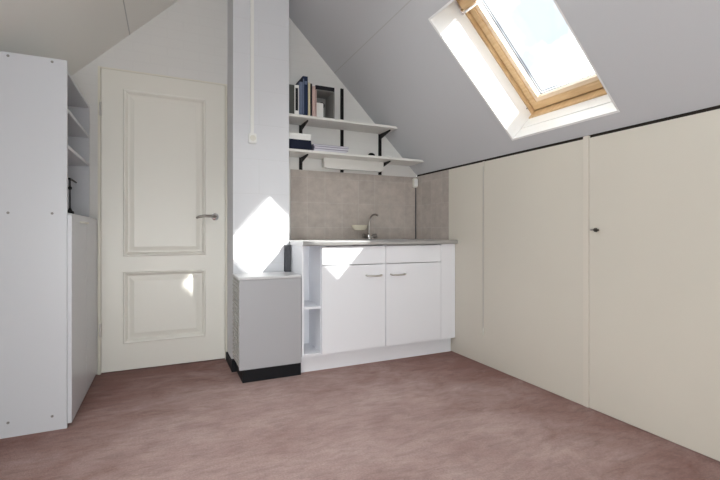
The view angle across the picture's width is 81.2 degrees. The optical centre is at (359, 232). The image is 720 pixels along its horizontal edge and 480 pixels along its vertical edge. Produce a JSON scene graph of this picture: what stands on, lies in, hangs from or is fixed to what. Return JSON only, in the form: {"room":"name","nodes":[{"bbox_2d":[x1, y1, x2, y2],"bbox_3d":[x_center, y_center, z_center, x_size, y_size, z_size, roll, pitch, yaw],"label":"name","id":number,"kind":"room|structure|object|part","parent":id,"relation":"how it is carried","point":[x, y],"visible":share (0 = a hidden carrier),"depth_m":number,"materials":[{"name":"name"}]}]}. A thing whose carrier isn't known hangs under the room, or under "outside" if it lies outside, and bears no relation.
{"room":"attic room","nodes":[
{"label":"attic room","id":0,"kind":"room"},
{"bbox_2d":[0,0,177,75],"bbox_3d":[-0.618,-1.325,0.558,1.684,1.684,4.930,0,0,-25],"label":"ceiling","id":1,"kind":"structure","parent":0,"point":[77,32],"depth_m":2.27,"materials":[{"name":"white paint"}]},
{"bbox_2d":[123,0,129,34],"bbox_3d":[-0.527,-1.341,0.600,0.007,0.007,4.930,0,0,-25],"label":"seam","id":2,"kind":"structure","parent":1,"relation":"attached to","point":[123,0],"depth_m":2.60,"materials":[{"name":"grey"}]},
{"bbox_2d":[71,0,416,374],"bbox_3d":[-0.920,-0.569,3.198,3.100,2.998,0.120,0,0,-25],"label":"wall","id":3,"kind":"structure","parent":0,"point":[188,39],"depth_m":3.04,"materials":[{"name":"white paint"}]},
{"bbox_2d":[98,66,226,374],"bbox_3d":[-1.357,-0.084,2.942,0.816,2.027,0.160,0,0,-25],"label":"door","id":4,"kind":"structure","parent":3,"relation":"in","point":[162,139],"depth_m":2.92,"materials":[{"name":"beige paint"}]},
{"bbox_3d":[-1.354,0.504,2.932,0.524,0.484,0.020,0,0,-25],"label":"panel","id":5,"kind":"part","parent":4,"relation":"part of","materials":[{"name":"white paint"}]},
{"bbox_3d":[-1.354,-0.404,2.932,0.524,1.126,0.020,0,0,-25],"label":"panel","id":6,"kind":"part","parent":4,"relation":"part of","materials":[{"name":"white paint"}]},
{"bbox_3d":[-1.099,-0.115,3.004,0.143,0.032,0.057,0,0,-25],"label":"handle","id":7,"kind":"part","parent":4,"relation":"part of","materials":[{"name":"silver metal"}]},
{"bbox_2d":[299,120,307,169],"bbox_3d":[-0.433,-0.816,3.251,0.025,0.628,0.190,0,0,-25],"label":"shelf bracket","id":8,"kind":"object","parent":3,"relation":"attached to","point":[302,126],"visible":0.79,"depth_m":3.30,"materials":[{"name":"black metal"}]},
{"bbox_3d":[-0.470,-0.816,3.332,0.025,0.628,0.012,0,0,-25],"label":"rail","id":9,"kind":"part","parent":8,"relation":"part of","materials":[{"name":"black metal"}]},
{"bbox_2d":[340,88,343,172],"bbox_3d":[-0.140,-0.849,3.458,0.025,0.693,0.060,0,0,-25],"label":"upright","id":10,"kind":"object","parent":3,"relation":"attached to","point":[341,89],"visible":0.75,"depth_m":3.48,"materials":[{"name":"black paint"}]},
{"bbox_2d":[291,169,415,239],"bbox_3d":[-0.022,-0.208,3.541,1.150,0.584,0.007,0,0,-25],"label":"tile backsplash","id":11,"kind":"structure","parent":3,"relation":"attached to","point":[324,205],"depth_m":3.50,"materials":[{"name":"beige tile"}]},
{"bbox_2d":[352,225,367,230],"bbox_3d":[-0.003,-0.043,3.489,0.144,0.046,0.102,0,0,-25],"label":"soap dish","id":12,"kind":"object","parent":11,"relation":"attached to","point":[355,227],"visible":1,"depth_m":3.45,"materials":[{"name":"beige ceramic"}]},
{"bbox_2d":[412,178,417,187],"bbox_3d":[0.492,-0.447,3.751,0.040,0.083,0.040,0,0,-25],"label":"junction box","id":13,"kind":"object","parent":11,"relation":"attached to","point":[414,180],"visible":1,"depth_m":3.74,"materials":[{"name":"white plastic"}]},
{"bbox_2d":[415,188,415,238],"bbox_3d":[0.499,-0.176,3.770,0.007,0.458,0.007,0,0,-2],"label":"cable","id":14,"kind":"object","parent":13,"relation":"hanging from","point":[415,188],"visible":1,"depth_m":3.77,"materials":[{"name":"grey plastic"}]},
{"bbox_2d":[378,130,390,174],"bbox_3d":[0.209,-0.677,3.547,0.025,0.350,0.190,0,0,-25],"label":"upright","id":15,"kind":"object","parent":3,"relation":"attached to","point":[380,136],"visible":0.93,"depth_m":3.62,"materials":[{"name":"black paint"}]},
{"bbox_2d":[289,113,397,133],"bbox_3d":[-0.155,-0.861,3.341,0.913,0.018,0.231,0,0,-25],"label":"wall shelf","id":16,"kind":"object","parent":15,"relation":"on","point":[295,119],"visible":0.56,"depth_m":3.30,"materials":[{"name":"white wood"}]},
{"bbox_2d":[289,84,293,113],"bbox_3d":[-0.540,-0.978,3.164,0.038,0.215,0.200,0,0,-25],"label":"folder","id":17,"kind":"object","parent":16,"relation":"on","point":[291,87],"visible":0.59,"depth_m":3.07,"materials":[{"name":"grey cardboard"}]},
{"bbox_2d":[294,85,298,113],"bbox_3d":[-0.506,-0.980,3.178,0.032,0.218,0.202,0,0,-25],"label":"book","id":18,"kind":"object","parent":16,"relation":"on","point":[296,87],"visible":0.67,"depth_m":3.09,"materials":[{"name":"white paper"}]},
{"bbox_3d":[-0.465,-0.983,3.088,0.020,0.165,0.002,0,0,-25],"label":"spine panel","id":19,"kind":"part","parent":18,"relation":"part of","materials":[{"name":"black"}]},
{"bbox_2d":[297,81,302,114],"bbox_3d":[-0.476,-0.993,3.185,0.025,0.245,0.195,0,0,-25],"label":"book","id":20,"kind":"object","parent":16,"relation":"on","point":[300,84],"visible":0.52,"depth_m":3.10,"materials":[{"name":"blue paper"}]},
{"bbox_2d":[295,76,307,114],"bbox_3d":[-0.447,-1.016,3.203,0.038,0.290,0.206,0,0,-25],"label":"book","id":21,"kind":"object","parent":16,"relation":"on","point":[304,79],"visible":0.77,"depth_m":3.11,"materials":[{"name":"blue paper"}]},
{"bbox_2d":[308,82,309,115],"bbox_3d":[-0.418,-0.996,3.214,0.015,0.250,0.190,0,0,-25],"label":"book","id":22,"kind":"object","parent":16,"relation":"on","point":[308,82],"visible":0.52,"depth_m":3.13,"materials":[{"name":"beige paper"}]},
{"bbox_2d":[310,83,311,115],"bbox_3d":[-0.402,-0.993,3.216,0.014,0.245,0.180,0,0,-25],"label":"book","id":23,"kind":"object","parent":16,"relation":"on","point":[310,83],"visible":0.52,"depth_m":3.13,"materials":[{"name":"beige paper"}]},
{"bbox_2d":[312,86,314,115],"bbox_3d":[-0.385,-0.985,3.230,0.024,0.228,0.190,0,0,-25],"label":"book","id":24,"kind":"object","parent":16,"relation":"on","point":[313,87],"visible":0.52,"depth_m":3.14,"materials":[{"name":"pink paper"}]},
{"bbox_2d":[315,85,334,118],"bbox_3d":[-0.303,-0.991,3.268,0.151,0.240,0.190,0,0,-25],"label":"storage box","id":25,"kind":"object","parent":16,"relation":"on","point":[325,95],"visible":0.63,"depth_m":3.24,"materials":[{"name":"black"}]},
{"bbox_3d":[-0.368,-0.974,3.237,0.006,0.206,0.190,0,0,-25],"label":"panel","id":26,"kind":"part","parent":25,"relation":"part of","materials":[{"name":"brown"}]},
{"bbox_2d":[317,103,322,116],"bbox_3d":[-0.329,-0.936,3.250,0.068,0.120,0.080,0,0,-25],"label":"block","id":27,"kind":"object","parent":25,"relation":"in","point":[319,105],"visible":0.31,"depth_m":3.22,"materials":[{"name":"white"}]},
{"bbox_3d":[-0.341,-0.974,3.349,0.137,0.206,0.010,0,0,-25],"label":"panel","id":28,"kind":"part","parent":25,"relation":"part of","materials":[{"name":"grey"}]},
{"bbox_3d":[-0.303,-1.095,3.268,0.151,0.030,0.190,0,0,-25],"label":"panel","id":29,"kind":"part","parent":25,"relation":"part of","materials":[{"name":"black"}]},
{"bbox_3d":[-0.238,-0.974,3.297,0.006,0.206,0.190,0,0,-25],"label":"panel","id":30,"kind":"part","parent":25,"relation":"part of","materials":[{"name":"grey"}]},
{"bbox_2d":[289,148,423,165],"bbox_3d":[-0.039,-0.606,3.395,1.168,0.018,0.231,0,0,-25],"label":"wall shelf","id":31,"kind":"object","parent":15,"relation":"on","point":[313,154],"visible":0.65,"depth_m":3.32,"materials":[{"name":"white wood"}]},
{"bbox_2d":[289,139,310,149],"bbox_3d":[-0.479,-0.652,3.186,0.168,0.074,0.190,0,0,-25],"label":"storage box","id":32,"kind":"object","parent":31,"relation":"on","point":[293,143],"visible":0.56,"depth_m":3.10,"materials":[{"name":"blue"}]},
{"bbox_2d":[289,132,310,140],"bbox_3d":[-0.480,-0.713,3.186,0.168,0.046,0.192,0,0,-25],"label":"storage box","id":33,"kind":"object","parent":32,"relation":"on","point":[300,136],"visible":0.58,"depth_m":3.10,"materials":[{"name":"white paper"}]},
{"bbox_3d":[-0.480,-0.728,3.186,0.168,0.016,0.192,0,0,-25],"label":"lid","id":34,"kind":"part","parent":33,"relation":"part of","materials":[{"name":"white plastic"}]},
{"bbox_2d":[311,148,346,152],"bbox_3d":[-0.263,-0.625,3.291,0.272,0.020,0.200,0,0,-25],"label":"book","id":35,"kind":"object","parent":31,"relation":"on","point":[315,149],"visible":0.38,"depth_m":3.19,"materials":[{"name":"grey paper"}]},
{"bbox_2d":[311,146,347,151],"bbox_3d":[-0.257,-0.645,3.294,0.278,0.018,0.200,0,0,-25],"label":"book","id":36,"kind":"object","parent":35,"relation":"on","point":[319,147],"visible":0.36,"depth_m":3.20,"materials":[{"name":"grey paper"}]},
{"bbox_2d":[311,144,348,148],"bbox_3d":[-0.258,-0.661,3.294,0.288,0.014,0.200,0,0,-25],"label":"book","id":37,"kind":"object","parent":36,"relation":"on","point":[312,145],"visible":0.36,"depth_m":3.20,"materials":[{"name":"grey paper"}]},
{"bbox_2d":[322,158,383,171],"bbox_3d":[-0.052,-0.556,3.451,0.530,0.080,0.055,0,0,-25],"label":"light","id":38,"kind":"object","parent":31,"relation":"attached to","point":[327,163],"visible":1,"depth_m":3.42,"materials":[{"name":"white plastic"}]},
{"bbox_2d":[325,167,380,171],"bbox_3d":[-0.052,-0.519,3.451,0.490,0.007,0.045,0,0,-25],"label":"diffuser","id":39,"kind":"object","parent":38,"relation":"attached to","point":[369,169],"depth_m":3.45,"materials":[{"name":"white plastic"}]},
{"bbox_3d":[0.172,-0.677,3.627,0.025,0.350,0.012,0,0,-25],"label":"rail","id":40,"kind":"part","parent":15,"relation":"part of","materials":[{"name":"black metal"}]},
{"bbox_2d":[228,0,288,358],"bbox_3d":[-0.744,-0.520,3.056,0.387,2.900,0.285,0,0,-25],"label":"chimney column","id":41,"kind":"structure","parent":0,"point":[258,173],"depth_m":2.93,"materials":[{"name":"white paint"}]},
{"bbox_2d":[226,352,236,371],"bbox_3d":[-0.910,0.891,2.958,0.031,0.078,0.325,0,0,-25],"label":"baseboard","id":42,"kind":"structure","parent":41,"relation":"attached to","point":[232,364],"depth_m":2.82,"materials":[{"name":"black"}]},
{"bbox_2d":[250,0,253,132],"bbox_3d":[-0.743,-1.326,2.891,0.023,1.288,0.016,0,0,-25],"label":"cable conduit","id":43,"kind":"object","parent":41,"relation":"attached to","point":[251,1],"visible":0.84,"depth_m":2.88,"materials":[{"name":"white plastic"}]},
{"bbox_2d":[248,133,256,143],"bbox_3d":[-0.738,-0.649,2.882,0.052,0.066,0.036,0,0,-25],"label":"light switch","id":44,"kind":"object","parent":41,"relation":"attached to","point":[252,137],"visible":1,"depth_m":2.87,"materials":[{"name":"white plastic"}]},
{"bbox_2d":[0,351,719,479],"bbox_3d":[0.135,0.980,0.904,3.300,0.100,5.130,0,0,-25],"label":"floor","id":45,"kind":"structure","parent":0,"point":[450,415],"depth_m":1.97,"materials":[{"name":"brown carpet"}]},
{"bbox_2d":[0,51,96,438],"bbox_3d":[-1.686,0.054,2.310,0.351,1.752,0.810,0,0,-25],"label":"bookcase","id":46,"kind":"object","parent":45,"relation":"on","point":[48,253],"visible":1,"depth_m":1.96,"materials":[{"name":"grey laminate"}]},
{"bbox_2d":[68,178,76,213],"bbox_3d":[-1.530,-0.192,2.236,0.036,0.187,0.178,0,0,-25],"label":"stand","id":47,"kind":"object","parent":46,"relation":"on","point":[69,179],"visible":0.86,"depth_m":2.17,"materials":[{"name":"black metal"}]},
{"bbox_3d":[-1.471,0.410,2.188,0.018,0.996,0.402,0,0,-25],"label":"door","id":48,"kind":"part","parent":46,"relation":"part of","materials":[{"name":"grey laminate"}]},
{"bbox_3d":[-1.713,-0.439,2.299,0.281,0.018,0.772,0,0,-25],"label":"shelf","id":49,"kind":"part","parent":46,"relation":"part of","materials":[{"name":"grey laminate"}]},
{"bbox_3d":[-1.713,-0.622,2.299,0.281,0.018,0.772,0,0,-25],"label":"shelf","id":50,"kind":"part","parent":46,"relation":"part of","materials":[{"name":"grey laminate"}]},
{"bbox_3d":[-1.713,-0.813,2.299,0.281,0.018,0.772,0,0,-25],"label":"shelf","id":51,"kind":"part","parent":46,"relation":"part of","materials":[{"name":"grey laminate"}]},
{"bbox_3d":[-1.703,-0.089,2.303,0.303,0.018,0.772,0,0,-25],"label":"shelf","id":52,"kind":"part","parent":46,"relation":"part of","materials":[{"name":"grey laminate"}]},
{"bbox_3d":[-1.870,0.054,2.661,0.310,1.752,0.018,0,0,-25],"label":"panel","id":53,"kind":"part","parent":46,"relation":"part of","materials":[{"name":"grey laminate"}]},
{"bbox_3d":[-1.639,0.410,2.555,0.018,0.996,0.402,0,0,-25],"label":"door","id":54,"kind":"part","parent":46,"relation":"part of","materials":[{"name":"grey laminate"}]},
{"bbox_2d":[232,272,301,382],"bbox_3d":[-0.624,0.602,2.789,0.402,0.656,0.297,0,0,-25],"label":"cabinet","id":55,"kind":"object","parent":45,"relation":"on","point":[266,307],"visible":0.99,"depth_m":2.66,"materials":[{"name":"white wood"}]},
{"bbox_2d":[232,277,238,366],"bbox_3d":[-0.803,0.562,2.718,0.007,0.536,0.269,0,0,-25],"label":"grille","id":56,"kind":"object","parent":55,"relation":"attached to","point":[235,299],"depth_m":2.71,"materials":[{"name":"grey"}]},
{"bbox_3d":[-0.624,0.282,2.789,0.402,0.016,0.297,0,0,-25],"label":"plate","id":57,"kind":"part","parent":55,"relation":"part of","materials":[{"name":"grey ceramic"}]},
{"bbox_2d":[284,245,290,271],"bbox_3d":[-0.516,0.179,2.981,0.040,0.189,0.038,0,0,-25],"label":"board","id":58,"kind":"object","parent":55,"relation":"on","point":[287,248],"visible":1,"depth_m":2.97,"materials":[{"name":"grey"}]},
{"bbox_2d":[290,245,320,356],"bbox_3d":[-0.435,0.450,3.033,0.138,0.728,0.570,0,0,-25],"label":"open shelf unit","id":59,"kind":"object","parent":45,"relation":"on","point":[305,260],"visible":0.49,"depth_m":2.91,"materials":[{"name":"white"}]},
{"bbox_3d":[-0.491,0.450,3.007,0.014,0.728,0.570,0,0,-25],"label":"panel","id":60,"kind":"part","parent":59,"relation":"part of","materials":[{"name":"white"}]},
{"bbox_3d":[-0.426,0.442,3.024,0.120,0.712,0.006,0,0,-25],"label":"panel","id":61,"kind":"part","parent":59,"relation":"part of","materials":[{"name":"white"}]},
{"bbox_3d":[-0.370,0.497,2.903,0.120,0.016,0.260,0,0,-25],"label":"shelf","id":62,"kind":"part","parent":59,"relation":"part of","materials":[{"name":"white"}]},
{"bbox_3d":[-0.369,0.806,2.902,0.120,0.016,0.273,0,0,-25],"label":"panel","id":63,"kind":"part","parent":59,"relation":"part of","materials":[{"name":"white wood"}]},
{"bbox_3d":[-0.378,0.450,3.068,0.005,0.728,0.553,0,0,-25],"label":"panel","id":64,"kind":"part","parent":59,"relation":"part of","materials":[{"name":"white"}]},
{"bbox_2d":[321,245,384,353],"bbox_3d":[-0.147,0.451,3.145,0.480,0.727,0.607,0,0,-25],"label":"base cabinet","id":65,"kind":"object","parent":45,"relation":"on","point":[352,277],"visible":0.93,"depth_m":2.89,"materials":[{"name":"white"}]},
{"bbox_3d":[-0.039,0.154,2.909,0.480,0.125,0.018,0,0,-25],"label":"drawer","id":66,"kind":"part","parent":65,"relation":"part of","materials":[{"name":"white"}]},
{"bbox_2d":[289,239,457,245],"bbox_3d":[0.066,0.131,3.247,1.235,0.162,0.600,0,0,-25],"label":"countertop","id":67,"kind":"structure","parent":65,"relation":"on","point":[355,242],"depth_m":3.02,"materials":[{"name":"grey stone"}]},
{"bbox_2d":[362,214,377,238],"bbox_3d":[0.083,-0.053,3.471,0.136,0.214,0.081,0,0,-2],"label":"tap","id":68,"kind":"object","parent":67,"relation":"on","point":[366,236],"visible":0.93,"depth_m":3.47,"materials":[{"name":"silver metal"}]},
{"bbox_3d":[0.109,-0.075,3.464,0.097,0.169,0.019,0,0,33],"label":"spout","id":69,"kind":"part","parent":68,"relation":"part of","materials":[{"name":"silver metal"}]},
{"bbox_2d":[351,239,423,245],"bbox_3d":[0.213,0.131,3.318,0.464,0.162,0.354,0,0,-25],"label":"sink","id":70,"kind":"object","parent":67,"relation":"in","point":[351,239],"depth_m":3.33,"materials":[{"name":"silver metal"}]},
{"bbox_3d":[0.103,0.298,2.946,0.128,0.016,0.037,0,0,-25],"label":"handle","id":71,"kind":"part","parent":65,"relation":"part of","materials":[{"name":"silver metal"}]},
{"bbox_2d":[301,338,450,372],"bbox_3d":[0.157,0.873,3.059,1.218,0.115,0.016,0,0,-25],"label":"plinth","id":72,"kind":"object","parent":45,"relation":"on","point":[355,357],"visible":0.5,"depth_m":3.02,"materials":[{"name":"white wood"}]},
{"bbox_2d":[384,244,454,345],"bbox_3d":[0.351,0.450,3.374,0.610,0.728,0.607,0,0,-25],"label":"base cabinet","id":73,"kind":"object","parent":45,"relation":"on","point":[412,272],"depth_m":3.12,"materials":[{"name":"white"}]},
{"bbox_3d":[0.398,0.154,3.110,0.474,0.125,0.018,0,0,-25],"label":"drawer","id":74,"kind":"part","parent":73,"relation":"part of","materials":[{"name":"white wood"}]},
{"bbox_3d":[0.675,0.449,3.241,0.133,0.726,0.018,0,0,-25],"label":"filler panel","id":75,"kind":"part","parent":73,"relation":"part of","materials":[{"name":"white laminate"}]},
{"bbox_2d":[482,161,484,334],"bbox_3d":[0.870,0.106,2.965,0.014,1.224,0.016,0,0,-25],"label":"pull cord","id":76,"kind":"object","parent":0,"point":[483,161],"visible":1,"depth_m":2.96,"materials":[{"name":"grey plastic"}]},
{"bbox_2d":[289,0,719,174],"bbox_3d":[0.929,-1.406,1.269,1.776,1.776,4.930,0,0,-25],"label":"ceiling","id":77,"kind":"structure","parent":0,"point":[655,59],"depth_m":2.56,"materials":[{"name":"grey paint"}]},
{"bbox_2d":[334,0,410,72],"bbox_3d":[0.818,-1.316,1.218,0.007,0.007,4.930,0,0,-25],"label":"seam","id":78,"kind":"structure","parent":77,"relation":"attached to","point":[410,0],"depth_m":2.75,"materials":[{"name":"grey"}]},
{"bbox_2d":[428,0,619,140],"bbox_3d":[0.931,-1.023,2.258,0.878,0.880,0.755,0,0,-25],"label":"window","id":79,"kind":"structure","parent":77,"relation":"attached to","point":[465,27],"depth_m":2.51,"materials":[{"name":"white"}]},
{"bbox_3d":[0.972,-1.077,2.277,0.720,0.704,0.695,0,0,-25],"label":"frame","id":80,"kind":"part","parent":79,"relation":"part of","materials":[{"name":"brown wood"}]},
{"bbox_3d":[1.002,-1.103,2.282,0.631,0.626,0.662,0,0,-25],"label":"sash","id":81,"kind":"part","parent":79,"relation":"part of","materials":[{"name":"brown wood"}]},
{"bbox_3d":[1.588,0.212,1.573,0.100,1.436,4.930,0,0,-25],"label":"wall","id":82,"kind":"structure","parent":0,"visible":0},
{"bbox_2d":[416,170,448,244],"bbox_3d":[0.610,-0.187,3.562,0.014,0.634,0.482,0,0,-25],"label":"tile backsplash","id":83,"kind":"structure","parent":82,"relation":"attached to","point":[432,191],"depth_m":3.53,"materials":[{"name":"beige tile"}]},
{"bbox_2d":[449,162,482,363],"bbox_3d":[0.794,0.212,3.162,0.014,1.432,0.394,0,0,-25],"label":"panel","id":84,"kind":"object","parent":82,"relation":"attached to","point":[465,182],"visible":0.79,"depth_m":3.13,"materials":[{"name":"beige wood"}]},
{"bbox_2d":[483,140,582,404],"bbox_3d":[1.042,0.212,2.623,0.014,1.432,0.791,0,0,-25],"label":"panel","id":85,"kind":"object","parent":82,"relation":"attached to","point":[533,200],"visible":1,"depth_m":2.54,"materials":[{"name":"beige wood"}]},
{"bbox_2d":[417,105,719,176],"bbox_3d":[1.589,-0.514,1.567,0.104,0.015,4.920,0,0,-25],"label":"gap","id":86,"kind":"structure","parent":82,"relation":"attached to","point":[717,106],"depth_m":2.19,"materials":[{"name":"black"}]},
{"bbox_2d":[583,136,589,407],"bbox_3d":[1.213,0.205,2.246,0.019,1.446,0.032,0,0,-25],"label":"batten","id":87,"kind":"object","parent":82,"relation":"attached to","point":[585,138],"visible":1,"depth_m":2.24,"materials":[{"name":"beige"}]},
{"bbox_2d":[589,109,719,460],"bbox_3d":[1.524,0.211,1.546,0.038,1.430,1.496,0,0,-25],"label":"door","id":88,"kind":"structure","parent":82,"relation":"in","point":[654,189],"depth_m":1.92,"materials":[{"name":"beige paint"}]}
]}

